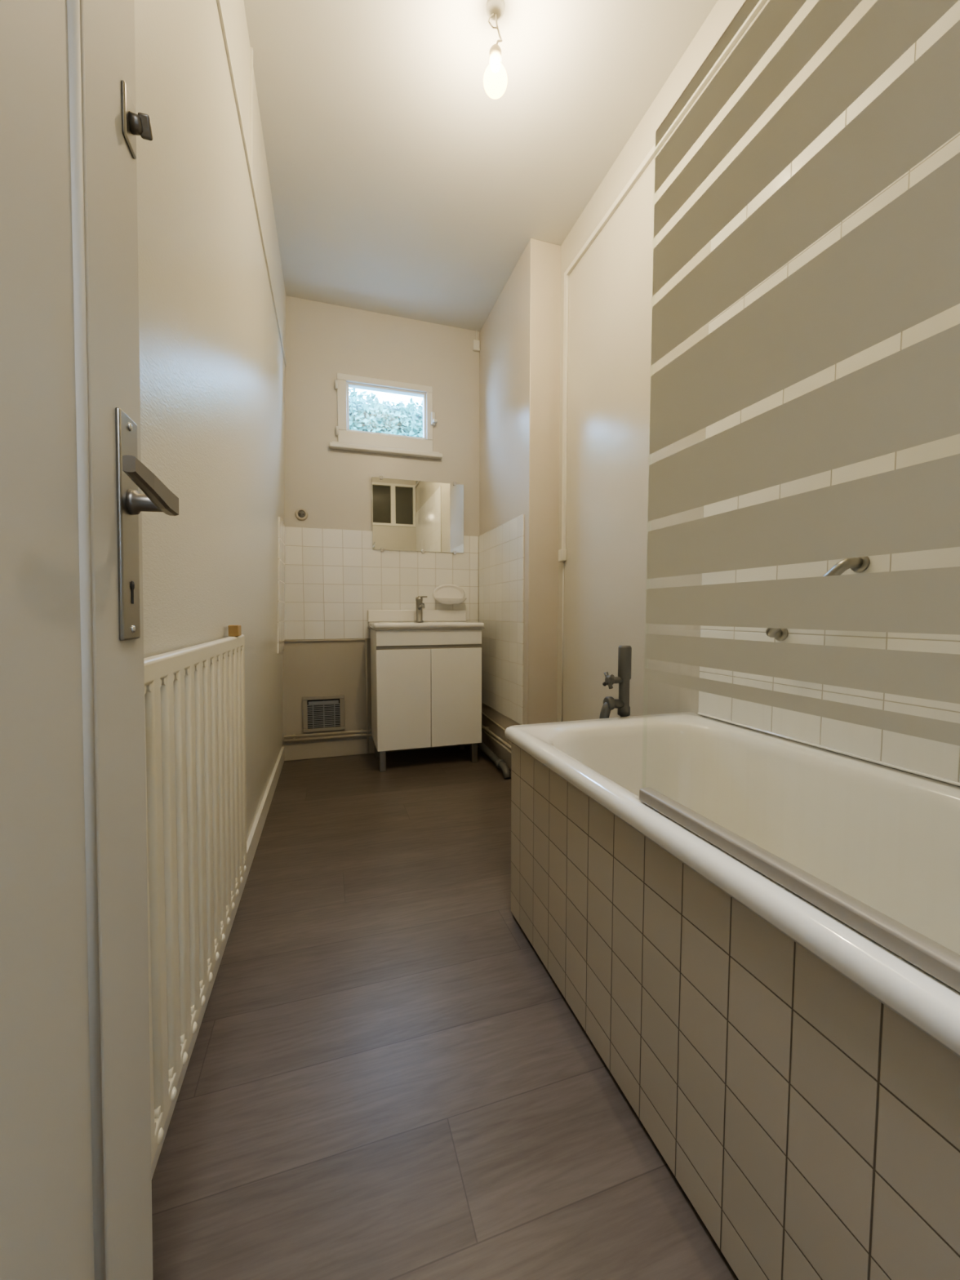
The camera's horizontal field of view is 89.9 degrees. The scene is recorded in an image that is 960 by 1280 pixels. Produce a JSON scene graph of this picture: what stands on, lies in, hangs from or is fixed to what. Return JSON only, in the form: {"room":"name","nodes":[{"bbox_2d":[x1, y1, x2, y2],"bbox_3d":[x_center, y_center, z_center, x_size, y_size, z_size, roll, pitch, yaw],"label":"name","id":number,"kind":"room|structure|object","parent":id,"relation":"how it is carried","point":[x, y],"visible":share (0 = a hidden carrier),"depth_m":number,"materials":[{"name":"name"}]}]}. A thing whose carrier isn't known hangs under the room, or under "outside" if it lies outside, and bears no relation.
{"room":"bathroom","nodes":[
{"label":"bathroom","id":0,"kind":"room"},
{"bbox_2d":[133,0,285,841],"bbox_3d":[-0.760,-0.533,1.172,0.337,2.730,3.450,-1,3,-18],"label":"wall","id":1,"kind":"structure","parent":0,"point":[212,368],"depth_m":1.11,"materials":[{"name":"white paint"}]},
{"bbox_2d":[143,634,247,1166],"bbox_3d":[-0.571,0.356,0.995,0.036,0.695,0.922,-1,3,-18],"label":"radiator","id":2,"kind":"object","parent":1,"relation":"attached to","point":[195,718],"visible":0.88,"depth_m":0.84,"materials":[{"name":"metal"}]},
{"bbox_2d":[228,624,241,636],"bbox_3d":[-0.669,-0.026,1.312,0.025,0.030,0.045,-1,3,-18],"label":"wooden block","id":3,"kind":"object","parent":2,"relation":"on","point":[233,630],"visible":1,"depth_m":1.29,"materials":[{"name":"brown wood"}]},
{"bbox_2d":[151,746,284,1177],"bbox_3d":[-0.826,0.757,1.727,0.017,0.090,2.465,-1,3,-17],"label":"baseboard","id":4,"kind":"structure","parent":1,"relation":"attached to","point":[252,842],"depth_m":1.51,"materials":[{"name":"paint"}]},
{"bbox_2d":[216,0,286,366],"bbox_3d":[-0.639,-1.701,1.222,0.019,0.405,3.280,-1,3,-17],"label":"trim","id":5,"kind":"structure","parent":1,"relation":"attached to","point":[219,4],"depth_m":1.57,"materials":[{"name":"paint"}]},
{"bbox_2d":[277,515,285,653],"bbox_3d":[-1.120,-0.300,2.711,0.033,0.727,0.311,-1,3,-18],"label":"wall tiles","id":6,"kind":"structure","parent":1,"relation":"attached to","point":[281,562],"depth_m":2.66,"materials":[{"name":"white tile"}]},
{"bbox_2d":[282,295,479,744],"bbox_3d":[-0.536,-0.646,3.128,1.900,2.730,0.172,-1,3,-18],"label":"wall","id":7,"kind":"structure","parent":0,"point":[323,340],"depth_m":2.96,"materials":[{"name":"paint"}]},
{"bbox_2d":[295,507,307,520],"bbox_3d":[-1.064,-0.751,2.869,0.072,0.072,0.013,-1,3,-18],"label":"wall socket","id":8,"kind":"object","parent":7,"relation":"attached to","point":[301,513],"depth_m":2.87,"materials":[{"name":"white plastic"}]},
{"bbox_2d":[302,694,344,733],"bbox_3d":[-0.964,0.455,2.970,0.246,0.220,0.014,-1,3,-18],"label":"air vent","id":9,"kind":"object","parent":7,"relation":"in","point":[323,713],"visible":1,"depth_m":2.97,"materials":[{"name":"white metal"}]},
{"bbox_2d":[284,638,371,753],"bbox_3d":[-0.604,0.351,3.067,1.210,0.725,0.036,-1,3,-18],"label":"pipe","id":10,"kind":"object","parent":7,"relation":"attached to","point":[367,734],"visible":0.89,"depth_m":2.99,"materials":[{"name":"beige metal"}]},
{"bbox_2d":[281,737,470,760],"bbox_3d":[-0.600,0.672,3.099,1.256,0.100,0.014,-1,3,-18],"label":"baseboard","id":11,"kind":"structure","parent":7,"relation":"attached to","point":[300,751],"depth_m":2.99,"materials":[{"name":"beige wood"}]},
{"bbox_2d":[328,373,442,459],"bbox_3d":[-0.582,-1.385,2.999,0.690,0.450,0.110,-1,3,-18],"label":"window","id":12,"kind":"structure","parent":7,"relation":"in","point":[348,439],"depth_m":2.98,"materials":[{"name":"white plastic"}]},
{"bbox_2d":[371,475,463,554],"bbox_3d":[-0.388,-0.791,3.074,0.591,0.469,0.012,-1,3,-18],"label":"wall mirror","id":13,"kind":"object","parent":7,"relation":"attached to","point":[408,515],"depth_m":3.07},
{"bbox_2d":[432,583,466,604],"bbox_3d":[-0.190,-0.298,3.115,0.218,0.134,0.111,-1,3,-18],"label":"soap dish","id":14,"kind":"object","parent":7,"relation":"attached to","point":[448,593],"visible":1,"depth_m":3.15,"materials":[{"name":"white ceramic"}]},
{"bbox_2d":[472,330,479,351],"bbox_3d":[-0.024,-1.949,3.129,0.043,0.130,0.020,-1,3,-18],"label":"junction box","id":15,"kind":"object","parent":7,"relation":"attached to","point":[476,344],"visible":1,"depth_m":3.12,"materials":[{"name":"white plastic"}]},
{"bbox_2d":[151,745,737,1279],"bbox_3d":[-0.005,0.852,1.546,1.900,0.080,3.550,-1,3,-18],"label":"floor","id":16,"kind":"structure","parent":0,"point":[385,1077],"depth_m":0.92,"materials":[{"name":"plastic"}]},
{"bbox_2d":[367,595,511,778],"bbox_3d":[-0.263,0.243,2.803,0.699,1.011,0.717,-1,3,-18],"label":"vanity unit","id":17,"kind":"object","parent":16,"relation":"on","point":[426,664],"visible":1,"depth_m":2.77,"materials":[{"name":"laminate"}]},
{"bbox_2d":[415,595,426,622],"bbox_3d":[-0.350,-0.191,2.946,0.076,0.162,0.163,-1,3,-18],"label":"tap","id":18,"kind":"object","parent":17,"relation":"on","point":[420,606],"depth_m":2.98,"materials":[{"name":"metal"}]},
{"bbox_2d":[367,609,484,630],"bbox_3d":[-0.339,-0.104,2.924,0.639,0.160,0.402,-1,3,-18],"label":"washbasin","id":19,"kind":"object","parent":17,"relation":"in","point":[378,620],"depth_m":3.01,"materials":[{"name":"white ceramic"}]},
{"bbox_2d":[504,711,959,1279],"bbox_3d":[0.611,0.569,0.811,0.662,0.570,1.501,-1,3,-18],"label":"bathtub","id":20,"kind":"object","parent":16,"relation":"on","point":[797,1077],"visible":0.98,"depth_m":0.71,"materials":[{"name":"ceramic"}]},
{"bbox_2d":[599,644,631,718],"bbox_3d":[0.439,0.414,1.579,0.111,0.792,0.054,-1,3,-18],"label":"mixer tap","id":21,"kind":"object","parent":20,"relation":"on","point":[624,651],"visible":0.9,"depth_m":1.55,"materials":[{"name":"silver metal"}]},
{"bbox_2d":[639,0,959,992],"bbox_3d":[0.424,-0.247,0.386,0.030,1.106,0.902,-1,3,-18],"label":"screen","id":22,"kind":"object","parent":20,"relation":"on","point":[898,269],"visible":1,"depth_m":0.54,"materials":[{"name":"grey glass"}]},
{"bbox_2d":[243,0,717,331],"bbox_3d":[-0.005,-1.963,1.383,1.900,0.100,3.550,-1,3,-18],"label":"ceiling","id":23,"kind":"structure","parent":0,"point":[411,177],"depth_m":1.81,"materials":[{"name":"paint"}]},
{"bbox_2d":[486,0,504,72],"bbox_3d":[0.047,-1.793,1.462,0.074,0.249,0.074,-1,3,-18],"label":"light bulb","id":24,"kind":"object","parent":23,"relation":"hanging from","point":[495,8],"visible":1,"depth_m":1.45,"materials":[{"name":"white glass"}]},
{"bbox_2d":[481,711,511,753],"bbox_3d":[0.099,0.556,2.914,0.030,0.118,0.722,-1,3,-18],"label":"pipe","id":25,"kind":"object","parent":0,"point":[486,730],"visible":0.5,"depth_m":2.90,"materials":[{"name":"beige metal"}]},
{"bbox_2d":[479,238,560,769],"bbox_3d":[0.258,-0.631,2.869,0.285,2.730,0.830,-1,3,-18],"label":"wall","id":26,"kind":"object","parent":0,"point":[519,353],"depth_m":2.49,"materials":[{"name":"beige paint"}]},
{"bbox_2d":[478,514,524,724],"bbox_3d":[0.110,-0.120,2.878,0.008,1.107,0.761,-1,3,-18],"label":"wall tiles","id":27,"kind":"object","parent":26,"relation":"attached to","point":[500,548],"depth_m":2.79,"materials":[{"name":"white tile"}]},
{"bbox_2d":[556,0,877,721],"bbox_3d":[0.861,-0.538,1.254,0.120,2.730,2.620,-1,3,-18],"label":"wall","id":28,"kind":"structure","parent":0,"point":[611,301],"depth_m":1.94,"materials":[{"name":"paint"}]},
{"bbox_2d":[558,0,767,721],"bbox_3d":[0.775,-0.602,1.277,0.026,2.255,2.420,-1,3,-18],"label":"trim","id":29,"kind":"structure","parent":28,"relation":"attached to","point":[562,553],"depth_m":2.12,"materials":[{"name":"paint"}]},
{"bbox_2d":[697,0,959,786],"bbox_3d":[0.927,-0.534,0.821,0.016,1.629,1.453,-1,3,-18],"label":"wall tiles","id":30,"kind":"structure","parent":28,"relation":"attached to","point":[929,758],"depth_m":1.10,"materials":[{"name":"white tile"}]},
{"bbox_2d":[765,555,870,640],"bbox_3d":[0.796,-0.095,1.164,0.057,0.205,0.230,-1,3,-18],"label":"grab bar","id":31,"kind":"object","parent":30,"relation":"attached to","point":[860,564],"visible":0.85,"depth_m":1.07,"materials":[{"name":"metal"}]},
{"bbox_3d":[-1.373,0.661,7.643,14.000,0.200,8.700,-1,3,-18],"label":"ground","id":32,"kind":"structure","parent":0,"visible":0},
{"bbox_2d":[348,388,422,437],"bbox_3d":[-0.918,-0.989,4.800,4.400,2.821,0.802,-1,3,-18],"label":"hedge","id":33,"kind":"object","parent":32,"relation":"on","point":[375,416],"visible":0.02,"depth_m":4.51,"materials":[{"name":"green plant"}]},
{"bbox_3d":[0.470,-0.457,-0.150,1.480,2.730,0.120,-1,3,-18],"label":"wall","id":34,"kind":"structure","parent":0,"visible":0},
{"bbox_2d":[0,0,178,1279],"bbox_3d":[-0.237,-0.131,0.123,0.102,2.032,0.768,-1,3,-18],"label":"door","id":35,"kind":"structure","parent":34,"relation":"in","point":[76,1171],"depth_m":0.36,"materials":[{"name":"paint"}]}
]}

